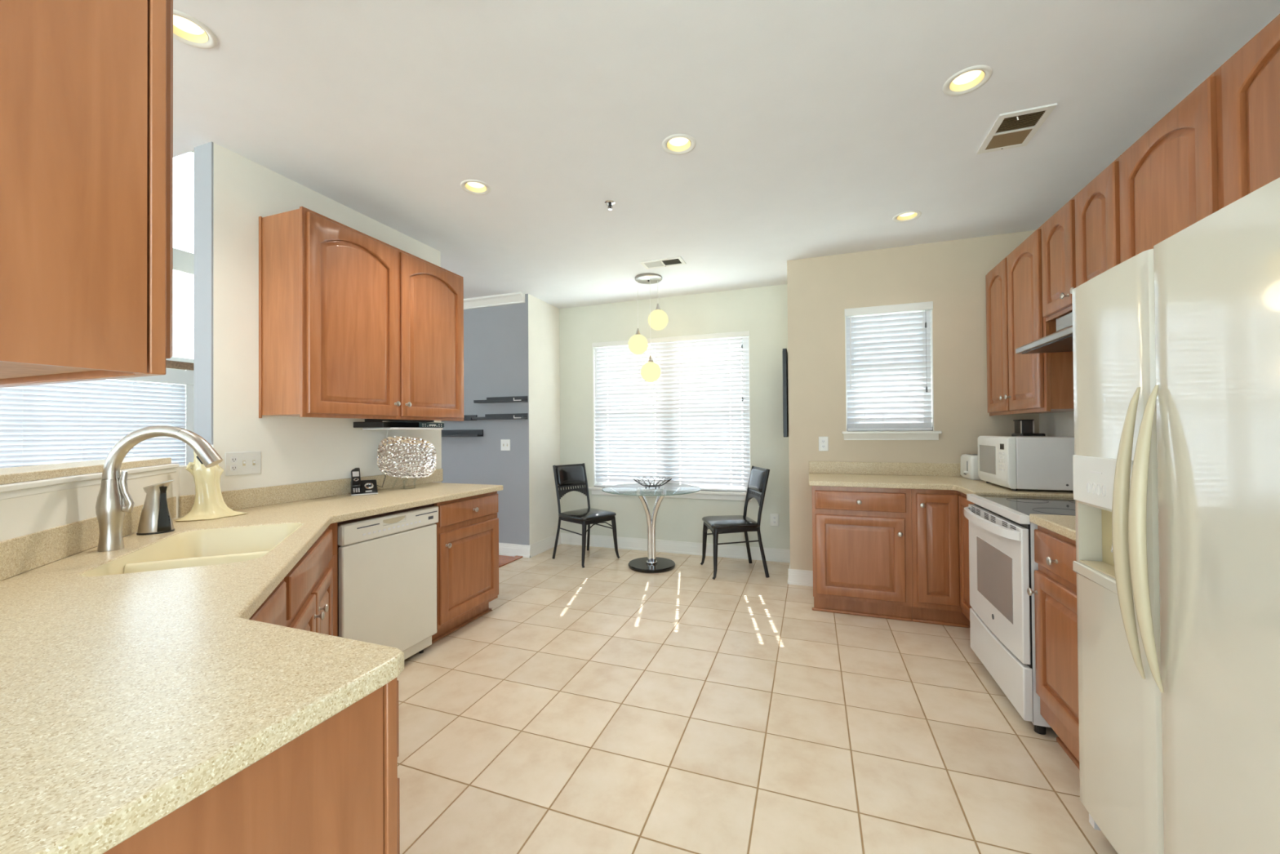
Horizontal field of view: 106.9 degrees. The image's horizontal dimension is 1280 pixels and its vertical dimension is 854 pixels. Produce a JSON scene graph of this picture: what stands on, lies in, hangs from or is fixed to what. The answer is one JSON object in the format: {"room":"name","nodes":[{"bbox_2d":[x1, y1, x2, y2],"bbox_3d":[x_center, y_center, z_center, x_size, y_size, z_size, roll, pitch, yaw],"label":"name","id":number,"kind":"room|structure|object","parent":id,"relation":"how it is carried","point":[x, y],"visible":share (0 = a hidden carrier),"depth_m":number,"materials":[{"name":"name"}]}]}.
{"room":"kitchen","nodes":[
{"label":"kitchen","id":0,"kind":"room"},
{"bbox_2d":[0,464,195,575],"bbox_3d":[-1.838,0.751,1.419,0.226,1.150,2.060,0,-1,-23],"label":"wall","id":1,"kind":"structure","parent":0,"point":[21,516],"depth_m":1.49,"materials":[{"name":"beige paint"}]},
{"bbox_2d":[0,456,171,484],"bbox_3d":[-1.891,0.145,1.410,0.212,0.028,2.035,0,-1,-26],"label":"trim","id":2,"kind":"structure","parent":1,"relation":"on","point":[41,472],"depth_m":1.56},
{"bbox_2d":[0,496,176,581],"bbox_3d":[-1.737,0.355,1.345,0.018,0.103,1.851,0,-1,-26],"label":"backsplash","id":3,"kind":"structure","parent":1,"relation":"attached to","point":[20,554],"depth_m":1.43,"materials":[{"name":"beige stone"}]},
{"bbox_2d":[0,463,179,500],"bbox_3d":[-1.741,0.187,1.350,0.033,0.060,1.803,0,-1,-25],"label":"trim","id":4,"kind":"structure","parent":1,"relation":"attached to","point":[33,487],"depth_m":1.48,"materials":[{"name":"white paint"}]},
{"bbox_2d":[165,360,193,462],"bbox_3d":[-6.135,-1.285,2.100,0.140,5.300,8.970,-1,-1,20],"label":"wall","id":5,"kind":"structure","parent":0,"point":[169,360],"depth_m":5.12,"materials":[{"name":"white paint"}]},
{"bbox_2d":[0,368,193,484],"bbox_3d":[-5.290,-0.001,4.074,0.072,1.226,2.466,-1,-1,20],"label":"window blind","id":6,"kind":"object","parent":5,"relation":"attached to","point":[48,424],"visible":0.44,"depth_m":4.44,"materials":[{"name":"white plastic"}]},
{"bbox_2d":[165,360,193,370],"bbox_3d":[-5.307,-0.668,4.132,0.025,0.080,2.360,-1,-1,20],"label":"trim","id":7,"kind":"structure","parent":5,"relation":"attached to","point":[169,364],"depth_m":5.09,"materials":[{"name":"brown wood"}]},
{"bbox_2d":[165,151,194,362],"bbox_3d":[-5.066,-1.897,5.020,0.140,2.480,0.890,-1,-1,20],"label":"window","id":8,"kind":"structure","parent":5,"relation":"in","point":[172,358],"depth_m":5.19,"materials":[{"name":"white paint"}]},
{"bbox_2d":[172,369,194,465],"bbox_3d":[-5.376,0.022,4.104,0.140,1.310,2.420,-1,-1,20],"label":"window","id":9,"kind":"structure","parent":5,"relation":"in","point":[189,455],"depth_m":5.17,"materials":[{"name":"white paint"}]},
{"bbox_2d":[173,248,194,275],"bbox_3d":[-5.296,-1.798,4.188,0.030,0.230,2.460,-1,-1,20],"label":"trim","id":10,"kind":"structure","parent":5,"relation":"attached to","point":[183,261],"depth_m":5.13,"materials":[{"name":"white paint"}]},
{"bbox_2d":[193,142,213,444],"bbox_3d":[-2.170,-0.659,2.359,0.139,1.493,0.008,-1,-1,20],"label":"wall","id":11,"kind":"structure","parent":0,"point":[203,153],"depth_m":2.35,"materials":[{"name":"grey paint"}]},
{"bbox_2d":[211,142,560,544],"bbox_3d":[-1.558,-0.024,4.035,0.140,2.743,3.568,-1,-1,20],"label":"wall","id":12,"kind":"structure","parent":0,"point":[294,450],"depth_m":2.64,"materials":[{"name":"beige paint"}]},
{"bbox_2d":[225,451,261,475],"bbox_3d":[-2.045,0.187,2.451,0.016,0.118,0.165,-1,-1,20],"label":"wall plate","id":13,"kind":"object","parent":12,"relation":"attached to","point":[241,463],"visible":1,"depth_m":2.45,"materials":[{"name":"white plastic"}]},
{"bbox_2d":[230,464,237,471],"bbox_3d":[-2.061,0.208,2.408,0.002,0.031,0.029,-1,-1,20],"label":"socket","id":14,"kind":"object","parent":13,"relation":"attached to","point":[233,467],"depth_m":2.41,"materials":[{"name":"white plastic"}]},
{"bbox_2d":[230,456,237,462],"bbox_3d":[-2.061,0.166,2.408,0.002,0.031,0.029,-1,-1,20],"label":"socket","id":15,"kind":"object","parent":13,"relation":"attached to","point":[233,459],"depth_m":2.41,"materials":[{"name":"white plastic"}]},
{"bbox_2d":[178,468,443,516],"bbox_3d":[-1.850,0.373,2.978,0.019,0.098,1.660,-1,-1,20],"label":"backsplash","id":16,"kind":"structure","parent":12,"relation":"attached to","point":[266,495],"depth_m":2.68,"materials":[{"name":"beige stone"}]},
{"bbox_2d":[258,206,463,421],"bbox_3d":[-1.649,-0.583,3.022,0.384,1.075,1.192,-1,-1,20],"label":"upper cabinet","id":17,"kind":"object","parent":12,"relation":"attached to","point":[353,323],"visible":1,"depth_m":2.65,"materials":[{"name":"brown wood"}]},
{"bbox_2d":[353,418,444,436],"bbox_3d":[-1.618,0.095,3.176,0.312,0.292,0.507,-1,-1,20],"label":"radio","id":18,"kind":"object","parent":17,"relation":"attached to","point":[369,424],"visible":0.97,"depth_m":3.01,"materials":[{"name":"black plastic"}]},
{"bbox_2d":[383,422,418,426],"bbox_3d":[-1.515,-0.015,3.018,0.005,0.030,0.273,-1,-1,20],"label":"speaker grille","id":19,"kind":"object","parent":18,"relation":"attached to","point":[385,424],"depth_m":3.01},
{"bbox_2d":[362,427,443,430],"bbox_3d":[-1.580,0.012,3.186,0.244,0.013,0.440,-1,-1,20],"label":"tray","id":20,"kind":"object","parent":18,"relation":"on","point":[388,428],"depth_m":3.02,"materials":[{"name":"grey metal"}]},
{"bbox_2d":[529,532,561,557],"bbox_3d":[-1.028,1.292,5.227,0.022,0.125,0.650,-1,-1,20],"label":"baseboard","id":21,"kind":"structure","parent":12,"relation":"attached to","point":[544,544],"depth_m":5.17,"materials":[{"name":"white paint"}]},
{"bbox_2d":[440,261,511,298],"bbox_3d":[-3.235,-2.652,5.049,3.640,2.557,1.470,-1,-1,20],"label":"ceiling","id":22,"kind":"structure","parent":0,"point":[473,286],"depth_m":4.68,"materials":[{"name":"paint"}]},
{"bbox_2d":[441,293,529,545],"bbox_3d":[-2.847,0.000,5.610,3.634,2.743,0.120,-1,-1,20],"label":"wall","id":23,"kind":"structure","parent":0,"point":[495,338],"depth_m":5.07,"materials":[{"name":"grey paint"}]},
{"bbox_2d":[441,414,477,421],"bbox_3d":[-2.086,-0.098,5.219,0.635,0.060,0.100,-1,-1,20],"label":"wall shelf","id":24,"kind":"object","parent":23,"relation":"attached to","point":[468,417],"visible":0.34,"depth_m":5.16,"materials":[{"name":"black wood"}]},
{"bbox_2d":[441,429,483,436],"bbox_3d":[-2.023,0.069,5.195,0.665,0.075,0.100,-1,-1,20],"label":"wall shelf","id":25,"kind":"object","parent":23,"relation":"attached to","point":[460,433],"visible":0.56,"depth_m":5.17,"materials":[{"name":"black wood"}]},
{"bbox_2d":[463,291,524,309],"bbox_3d":[-2.861,-1.328,5.515,3.500,0.090,0.085,-1,-1,20],"label":"trim","id":26,"kind":"structure","parent":23,"relation":"attached to","point":[515,297],"depth_m":5.03,"materials":[{"name":"white paint"}]},
{"bbox_2d":[471,413,527,419],"bbox_3d":[-1.481,-0.109,4.998,0.623,0.060,0.105,-1,-1,20],"label":"wall shelf","id":27,"kind":"object","parent":23,"relation":"attached to","point":[518,415],"visible":1,"depth_m":4.97,"materials":[{"name":"black wood"}]},
{"bbox_2d":[473,395,527,403],"bbox_3d":[-1.473,-0.289,4.996,0.603,0.060,0.105,-1,-1,20],"label":"wall shelf","id":28,"kind":"object","parent":23,"relation":"attached to","point":[517,398],"visible":1,"depth_m":4.97,"materials":[{"name":"black wood"}]},
{"bbox_2d":[500,439,510,450],"bbox_3d":[-1.427,0.190,5.024,0.118,0.118,0.016,-1,-1,20],"label":"light switch","id":29,"kind":"object","parent":23,"relation":"attached to","point":[504,443],"visible":1,"depth_m":5.03,"materials":[{"name":"white plastic"}]},
{"bbox_2d":[498,542,530,557],"bbox_3d":[-2.807,1.308,5.512,3.551,0.125,0.022,-1,-1,20],"label":"baseboard","id":30,"kind":"structure","parent":23,"relation":"attached to","point":[504,548],"depth_m":4.97,"materials":[{"name":"white paint"}]},
{"bbox_2d":[559,284,790,549],"bbox_3d":[0.360,-0.028,5.160,2.705,2.743,0.150,-1,-1,20],"label":"wall","id":31,"kind":"structure","parent":0,"point":[762,311],"depth_m":5.02,"materials":[{"name":"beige paint"}]},
{"bbox_2d":[587,336,751,501],"bbox_3d":[0.292,-0.101,5.150,1.845,1.716,0.175,-1,-1,20],"label":"window","id":32,"kind":"structure","parent":31,"relation":"in","point":[709,495],"depth_m":4.99,"materials":[{"name":"white paint"}]},
{"bbox_2d":[591,330,750,491],"bbox_3d":[0.300,-0.149,5.127,1.765,1.633,0.073,-1,-1,20],"label":"window blind","id":33,"kind":"object","parent":32,"relation":"attached to","point":[628,399],"visible":0.98,"depth_m":5.09,"materials":[{"name":"white plastic"}]},
{"bbox_2d":[560,532,790,562],"bbox_3d":[0.284,1.281,5.087,2.585,0.125,0.022,-1,-1,20],"label":"baseboard","id":34,"kind":"structure","parent":31,"relation":"attached to","point":[782,555],"depth_m":5.03,"materials":[{"name":"white paint"}]},
{"bbox_2d":[770,513,778,526],"bbox_3d":[1.338,0.924,4.716,0.082,0.125,0.008,-1,-1,20],"label":"wall outlet","id":35,"kind":"object","parent":31,"relation":"attached to","point":[774,517],"visible":1,"depth_m":4.71,"materials":[{"name":"white plastic"}]},
{"bbox_2d":[173,0,1279,308],"bbox_3d":[-2.203,-1.542,1.124,8.225,0.250,9.800,-1,-1,20],"label":"ceiling","id":36,"kind":"structure","parent":0,"point":[814,125],"depth_m":2.16,"materials":[{"name":"paint"}]},
{"bbox_2d":[173,8,217,48],"bbox_3d":[-1.618,-1.469,1.688,0.172,0.118,0.172,-1,-1,20],"label":"recessed light","id":37,"kind":"object","parent":36,"relation":"in","point":[187,29],"visible":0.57,"depth_m":1.72,"materials":[{"name":"white plastic"}]},
{"bbox_2d":[460,179,491,195],"bbox_3d":[-0.966,-1.464,2.793,0.172,0.118,0.172,-1,-1,20],"label":"recessed light","id":38,"kind":"object","parent":36,"relation":"in","point":[472,186],"visible":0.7,"depth_m":2.81,"materials":[{"name":"white plastic"}]},
{"bbox_2d":[604,200,615,210],"bbox_3d":[-0.189,-1.393,2.991,0.068,0.044,0.068,-1,-1,20],"label":"sprinkler","id":39,"kind":"object","parent":36,"relation":"attached to","point":[610,203],"visible":1,"depth_m":2.98,"materials":[{"name":"silver metal"}]},
{"bbox_2d":[627,273,667,382],"bbox_3d":[0.068,-0.909,4.457,0.378,0.989,0.268,-1,-1,20],"label":"pendant light","id":40,"kind":"object","parent":36,"relation":"hanging from","point":[651,371],"visible":1,"depth_m":4.40,"materials":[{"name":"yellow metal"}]},
{"bbox_2d":[640,256,685,269],"bbox_3d":[0.197,-1.403,4.063,0.360,0.010,0.180,-1,-1,20],"label":"ceiling vent","id":41,"kind":"object","parent":36,"relation":"in","point":[677,260],"visible":1,"depth_m":4.06,"materials":[{"name":"white plastic"}]},
{"bbox_2d":[662,133,696,155],"bbox_3d":[0.195,-1.476,2.390,0.172,0.118,0.172,-1,-1,20],"label":"recessed light","id":42,"kind":"object","parent":36,"relation":"in","point":[677,144],"visible":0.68,"depth_m":2.40,"materials":[{"name":"white plastic"}]},
{"bbox_2d":[892,210,921,222],"bbox_3d":[1.810,-1.481,3.217,0.172,0.118,0.172,-1,-1,20],"label":"recessed light","id":43,"kind":"object","parent":36,"relation":"in","point":[905,216],"visible":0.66,"depth_m":3.24,"materials":[{"name":"white plastic"}]},
{"bbox_2d":[942,65,992,96],"bbox_3d":[1.356,-1.489,1.969,0.172,0.118,0.172,-1,-1,20],"label":"recessed light","id":44,"kind":"object","parent":36,"relation":"in","point":[967,80],"visible":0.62,"depth_m":1.98,"materials":[{"name":"white plastic"}]},
{"bbox_2d":[976,102,1057,154],"bbox_3d":[1.807,-1.426,2.295,0.214,0.021,0.323,-1,-1,20],"label":"ceiling vent","id":45,"kind":"object","parent":36,"relation":"in","point":[1015,129],"visible":1,"depth_m":2.28,"materials":[{"name":"white plastic"}]},
{"bbox_2d":[396,543,1117,853],"bbox_3d":[-2.205,1.355,0.958,8.175,0.060,9.520,-1,-1,20],"label":"floor","id":46,"kind":"structure","parent":0,"point":[604,706],"depth_m":2.05,"materials":[{"name":"beige tile"}]},
{"bbox_2d":[102,677,399,853],"bbox_3d":[-0.709,0.871,0.643,0.412,0.881,0.648,-1,-1,20],"label":"base cabinet","id":47,"kind":"object","parent":46,"relation":"on","point":[334,788],"visible":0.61,"depth_m":0.70,"materials":[{"name":"brown wood"}]},
{"bbox_2d":[248,581,286,626],"bbox_3d":[-1.201,0.825,1.018,0.674,0.776,0.581,0,-1,-29],"label":"base cabinet","id":48,"kind":"object","parent":46,"relation":"on","point":[273,610],"visible":0.04,"depth_m":1.31,"materials":[{"name":"brown wood"}]},
{"bbox_2d":[280,522,337,636],"bbox_3d":[-1.603,0.889,1.909,0.646,0.881,1.384,0,-1,-24],"label":"base cabinet","id":49,"kind":"object","parent":46,"relation":"on","point":[311,584],"visible":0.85,"depth_m":1.85,"materials":[{"name":"brown wood"}]},
{"bbox_2d":[0,468,502,853],"bbox_3d":[-1.377,0.448,1.945,1.400,0.283,3.631,0,-1,-12],"label":"countertop","id":50,"kind":"structure","parent":49,"relation":"on","point":[137,679],"depth_m":0.79,"materials":[{"name":"beige stone"}]},
{"bbox_2d":[136,480,174,535],"bbox_3d":[-1.894,0.312,1.857,0.104,0.202,0.084,0,-1,-44],"label":"soap dispenser","id":51,"kind":"object","parent":50,"relation":"on","point":[156,517],"visible":1,"depth_m":1.83,"materials":[{"name":"silver metal"}]},
{"bbox_2d":[95,425,222,551],"bbox_3d":[-1.627,0.201,1.615,0.359,0.415,0.069,0,-1,-11],"label":"faucet","id":52,"kind":"object","parent":50,"relation":"on","point":[111,507],"visible":1,"depth_m":1.58,"materials":[{"name":"silver metal"}]},
{"bbox_2d":[79,523,303,576],"bbox_3d":[-1.492,0.500,1.668,0.415,0.177,0.705,0,-1,-25],"label":"sink","id":53,"kind":"object","parent":50,"relation":"in","point":[184,553],"depth_m":1.68,"materials":[{"name":"beige ceramic"}]},
{"bbox_2d":[174,450,247,521],"bbox_3d":[-1.990,0.260,2.189,0.191,0.312,0.242,-1,-1,20],"label":"vase","id":54,"kind":"object","parent":50,"relation":"on","point":[209,504],"visible":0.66,"depth_m":2.15,"materials":[{"name":"beige ceramic"}]},
{"bbox_2d":[351,467,386,495],"bbox_3d":[-1.760,0.327,3.072,0.198,0.191,0.287,0,-1,-33],"label":"telephone","id":55,"kind":"object","parent":50,"relation":"on","point":[358,486],"visible":0.98,"depth_m":2.98,"materials":[{"name":"black plastic"}]},
{"bbox_3d":[-1.606,0.308,3.243,0.181,0.231,0.108,-1,-1,20],"label":"tray stand","id":56,"kind":"object","parent":50,"relation":"on","visible":0},
{"bbox_2d":[377,435,435,478],"bbox_3d":[-1.592,0.207,3.249,0.106,0.289,0.385,-1,-1,45],"label":"serving tray","id":57,"kind":"object","parent":56,"relation":"on","point":[397,456],"visible":1,"depth_m":3.26,"materials":[{"name":"silver metal"}]},
{"bbox_2d":[337,503,438,659],"bbox_3d":[-1.591,0.900,2.668,0.588,0.872,0.630,-1,-1,20],"label":"dishwasher","id":58,"kind":"object","parent":46,"relation":"on","point":[387,562],"visible":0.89,"depth_m":2.54,"materials":[{"name":"metal"}]},
{"bbox_2d":[431,491,498,644],"bbox_3d":[-1.394,0.899,3.262,0.668,0.881,0.603,-1,-1,20],"label":"base cabinet","id":59,"kind":"object","parent":46,"relation":"on","point":[468,527],"visible":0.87,"depth_m":3.10,"materials":[{"name":"brown wood"}]},
{"bbox_2d":[498,555,522,567],"bbox_3d":[-1.457,1.344,4.385,0.085,0.012,1.215,-1,-1,20],"label":"trim","id":60,"kind":"structure","parent":46,"relation":"on","point":[515,557],"depth_m":4.76,"materials":[{"name":"red wood"}]},
{"bbox_2d":[551,462,619,568],"bbox_3d":[-0.569,0.872,4.880,0.545,0.959,0.487,-1,-1,44],"label":"dining chair","id":61,"kind":"object","parent":46,"relation":"on","point":[574,475],"visible":1,"depth_m":4.86,"materials":[{"name":"black leather"}]},
{"bbox_2d":[601,482,701,573],"bbox_3d":[0.110,0.964,4.563,0.952,0.752,0.952,-1,-1,20],"label":"dining table","id":62,"kind":"object","parent":46,"relation":"on","point":[651,563],"visible":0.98,"depth_m":4.52,"materials":[{"name":"silver metal"}]},
{"bbox_2d":[632,476,671,488],"bbox_3d":[0.120,0.541,4.557,0.378,0.094,0.378,-1,-1,20],"label":"wire bowl","id":63,"kind":"object","parent":62,"relation":"on","point":[656,485],"visible":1,"depth_m":4.54,"materials":[{"name":"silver metal"}]},
{"bbox_2d":[700,465,769,579],"bbox_3d":[0.876,0.857,4.404,0.545,0.959,0.487,0,-1,-6],"label":"dining chair","id":64,"kind":"object","parent":46,"relation":"on","point":[758,478],"visible":1,"depth_m":4.26,"materials":[{"name":"black leather"}]},
{"bbox_2d":[812,485,912,621],"bbox_3d":[1.617,0.868,3.539,0.637,0.903,0.668,-1,-1,20],"label":"base cabinet","id":65,"kind":"object","parent":46,"relation":"on","point":[862,536],"visible":0.99,"depth_m":3.26,"materials":[{"name":"brown wood"}]},
{"bbox_2d":[911,488,974,627],"bbox_3d":[2.290,0.859,3.111,0.926,0.903,1.017,-1,-1,20],"label":"base cabinet","id":66,"kind":"object","parent":46,"relation":"on","point":[940,525],"visible":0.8,"depth_m":3.10,"materials":[{"name":"brown wood"}]},
{"bbox_2d":[808,461,1073,497],"bbox_3d":[1.982,0.343,3.222,1.578,0.134,1.027,-1,-1,20],"label":"countertop","id":67,"kind":"structure","parent":66,"relation":"on","point":[931,476],"depth_m":3.48,"materials":[{"name":"beige stone"}]},
{"bbox_2d":[960,453,980,479],"bbox_3d":[2.400,0.286,3.417,0.145,0.174,0.264,-1,-1,20],"label":"toaster","id":68,"kind":"object","parent":67,"relation":"on","point":[969,462],"visible":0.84,"depth_m":3.34,"materials":[{"name":"white plastic"}]},
{"bbox_2d":[977,435,1074,490],"bbox_3d":[2.413,0.212,2.888,0.466,0.312,0.527,-1,-1,20],"label":"microwave","id":69,"kind":"object","parent":67,"relation":"on","point":[1015,463],"visible":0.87,"depth_m":2.69,"materials":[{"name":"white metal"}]},
{"bbox_2d":[1011,419,1045,435],"bbox_3d":[2.696,0.159,3.305,0.155,0.420,0.170,-1,-1,20],"label":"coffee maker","id":70,"kind":"object","parent":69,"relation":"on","point":[1022,427],"visible":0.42,"depth_m":3.27,"materials":[{"name":"black plastic"}]},
{"bbox_2d":[964,493,1075,734],"bbox_3d":[2.045,0.840,2.255,0.751,0.929,0.733,-1,-1,20],"label":"range","id":71,"kind":"object","parent":46,"relation":"on","point":[1002,566],"visible":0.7,"depth_m":2.21,"materials":[{"name":"white metal"}]},
{"bbox_2d":[977,494,1075,515],"bbox_3d":[2.086,0.391,2.245,0.659,0.026,0.728,-1,-1,20],"label":"cooktop","id":72,"kind":"object","parent":71,"relation":"in","point":[1024,505],"depth_m":2.34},
{"bbox_2d":[1026,524,1079,768],"bbox_3d":[1.881,0.849,1.660,0.710,0.903,0.495,-1,-1,20],"label":"base cabinet","id":73,"kind":"object","parent":46,"relation":"on","point":[1055,592],"visible":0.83,"depth_m":1.82,"materials":[{"name":"brown wood"}]},
{"bbox_2d":[1029,513,1075,541],"bbox_3d":[1.886,0.330,1.658,0.691,0.134,0.489,-1,-1,20],"label":"countertop","id":74,"kind":"structure","parent":73,"relation":"on","point":[1063,525],"depth_m":1.83,"materials":[{"name":"beige stone"}]},
{"bbox_2d":[1071,177,1279,853],"bbox_3d":[1.573,0.417,1.001,0.798,1.760,0.916,-1,-1,20],"label":"refrigerator","id":75,"kind":"object","parent":46,"relation":"on","point":[1176,344],"visible":1,"depth_m":1.08,"materials":[{"name":"white metal"}]},
{"bbox_2d":[786,230,1039,570],"bbox_3d":[2.161,-0.054,3.787,1.855,2.743,0.150,-1,-1,20],"label":"wall","id":76,"kind":"structure","parent":0,"point":[949,274],"depth_m":3.78,"materials":[{"name":"beige paint"}]},
{"bbox_2d":[787,568,813,586],"bbox_3d":[1.346,1.263,3.981,0.196,0.125,0.022,-1,-1,20],"label":"baseboard","id":77,"kind":"structure","parent":76,"relation":"attached to","point":[796,576],"depth_m":3.98,"materials":[{"name":"white paint"}]},
{"bbox_2d":[818,436,828,451],"bbox_3d":[1.521,0.140,3.932,0.075,0.120,0.008,-1,-1,20],"label":"wall outlet","id":78,"kind":"object","parent":76,"relation":"attached to","point":[823,441],"visible":1,"depth_m":3.93,"materials":[{"name":"white plastic"}]},
{"bbox_2d":[808,461,962,476],"bbox_3d":[1.982,0.325,3.222,1.578,0.098,1.027,-1,-1,20],"label":"backsplash","id":79,"kind":"structure","parent":76,"relation":"attached to","point":[815,467],"depth_m":3.76,"materials":[{"name":"beige stone"}]},
{"bbox_2d":[841,309,942,439],"bbox_3d":[1.994,-0.433,3.812,0.700,1.073,0.180,-1,-1,20],"label":"window","id":80,"kind":"structure","parent":76,"relation":"in","point":[900,434],"depth_m":3.72,"materials":[{"name":"white paint"}]},
{"bbox_2d":[844,301,933,431],"bbox_3d":[1.983,-0.469,3.799,0.635,0.998,0.073,-1,-1,20],"label":"window blind","id":81,"kind":"object","parent":80,"relation":"attached to","point":[889,380],"visible":0.99,"depth_m":3.80,"materials":[{"name":"white plastic"}]},
{"bbox_2d":[1039,15,1277,436],"bbox_3d":[1.963,-0.080,0.684,0.120,2.743,5.820,-1,-1,20],"label":"wall","id":82,"kind":"structure","parent":0,"point":[1062,423],"depth_m":3.17,"materials":[{"name":"beige paint"}]},
{"bbox_2d":[985,223,1074,415],"bbox_3d":[2.566,-0.620,3.073,0.352,1.067,0.916,-1,-1,20],"label":"upper cabinet","id":83,"kind":"object","parent":82,"relation":"attached to","point":[1042,382],"visible":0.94,"depth_m":2.95,"materials":[{"name":"brown wood"}]},
{"bbox_2d":[1015,311,1072,354],"bbox_3d":[2.196,-0.500,2.224,0.474,0.184,0.740,-1,-1,20],"label":"range hood","id":84,"kind":"object","parent":82,"relation":"attached to","point":[1061,340],"visible":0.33,"depth_m":2.43,"materials":[{"name":"silver metal"}]},
{"bbox_2d":[1041,155,1120,321],"bbox_3d":[2.288,-0.878,2.308,0.352,0.562,0.706,-1,-1,20],"label":"upper cabinet","id":85,"kind":"object","parent":82,"relation":"attached to","point":[1081,241],"visible":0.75,"depth_m":2.29,"materials":[{"name":"brown wood"}]},
{"bbox_2d":[1119,13,1279,262],"bbox_3d":[1.901,-0.834,1.236,0.352,0.662,1.566,-1,-1,20],"label":"upper cabinet","id":86,"kind":"object","parent":82,"relation":"attached to","point":[1220,144],"visible":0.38,"depth_m":1.56,"materials":[{"name":"brown wood"}]},
{"bbox_3d":[1.460,-0.043,4.401,0.120,2.743,0.530,-1,-1,20],"label":"wall","id":87,"kind":"structure","parent":0,"visible":0},
{"bbox_2d":[782,348,788,436],"bbox_3d":[1.355,-0.291,4.363,0.047,0.760,0.645,-1,-1,20],"label":"television","id":88,"kind":"object","parent":87,"relation":"attached to","point":[785,375],"visible":0.7,"depth_m":4.06,"materials":[{"name":"black plastic"}]},
{"bbox_3d":[-1.110,-0.730,0.384,0.585,1.403,0.100,-1,-1,20],"label":"wall","id":89,"kind":"structure","parent":0,"visible":0},
{"bbox_2d":[0,0,173,387],"bbox_3d":[-1.009,-0.609,0.628,0.588,1.075,0.426,-1,-1,20],"label":"upper cabinet","id":90,"kind":"object","parent":89,"relation":"attached to","point":[86,86],"visible":1,"depth_m":0.60,"materials":[{"name":"brown wood"}]},
{"label":"outside","id":91,"kind":"structure","parent":0,"visible":0},
{"bbox_2d":[607,444,744,482],"bbox_3d":[3.409,1.808,9.390,80.000,0.100,100.000,-1,-1,20],"label":"ground","id":92,"kind":"structure","parent":91,"point":[607,445],"depth_m":24.57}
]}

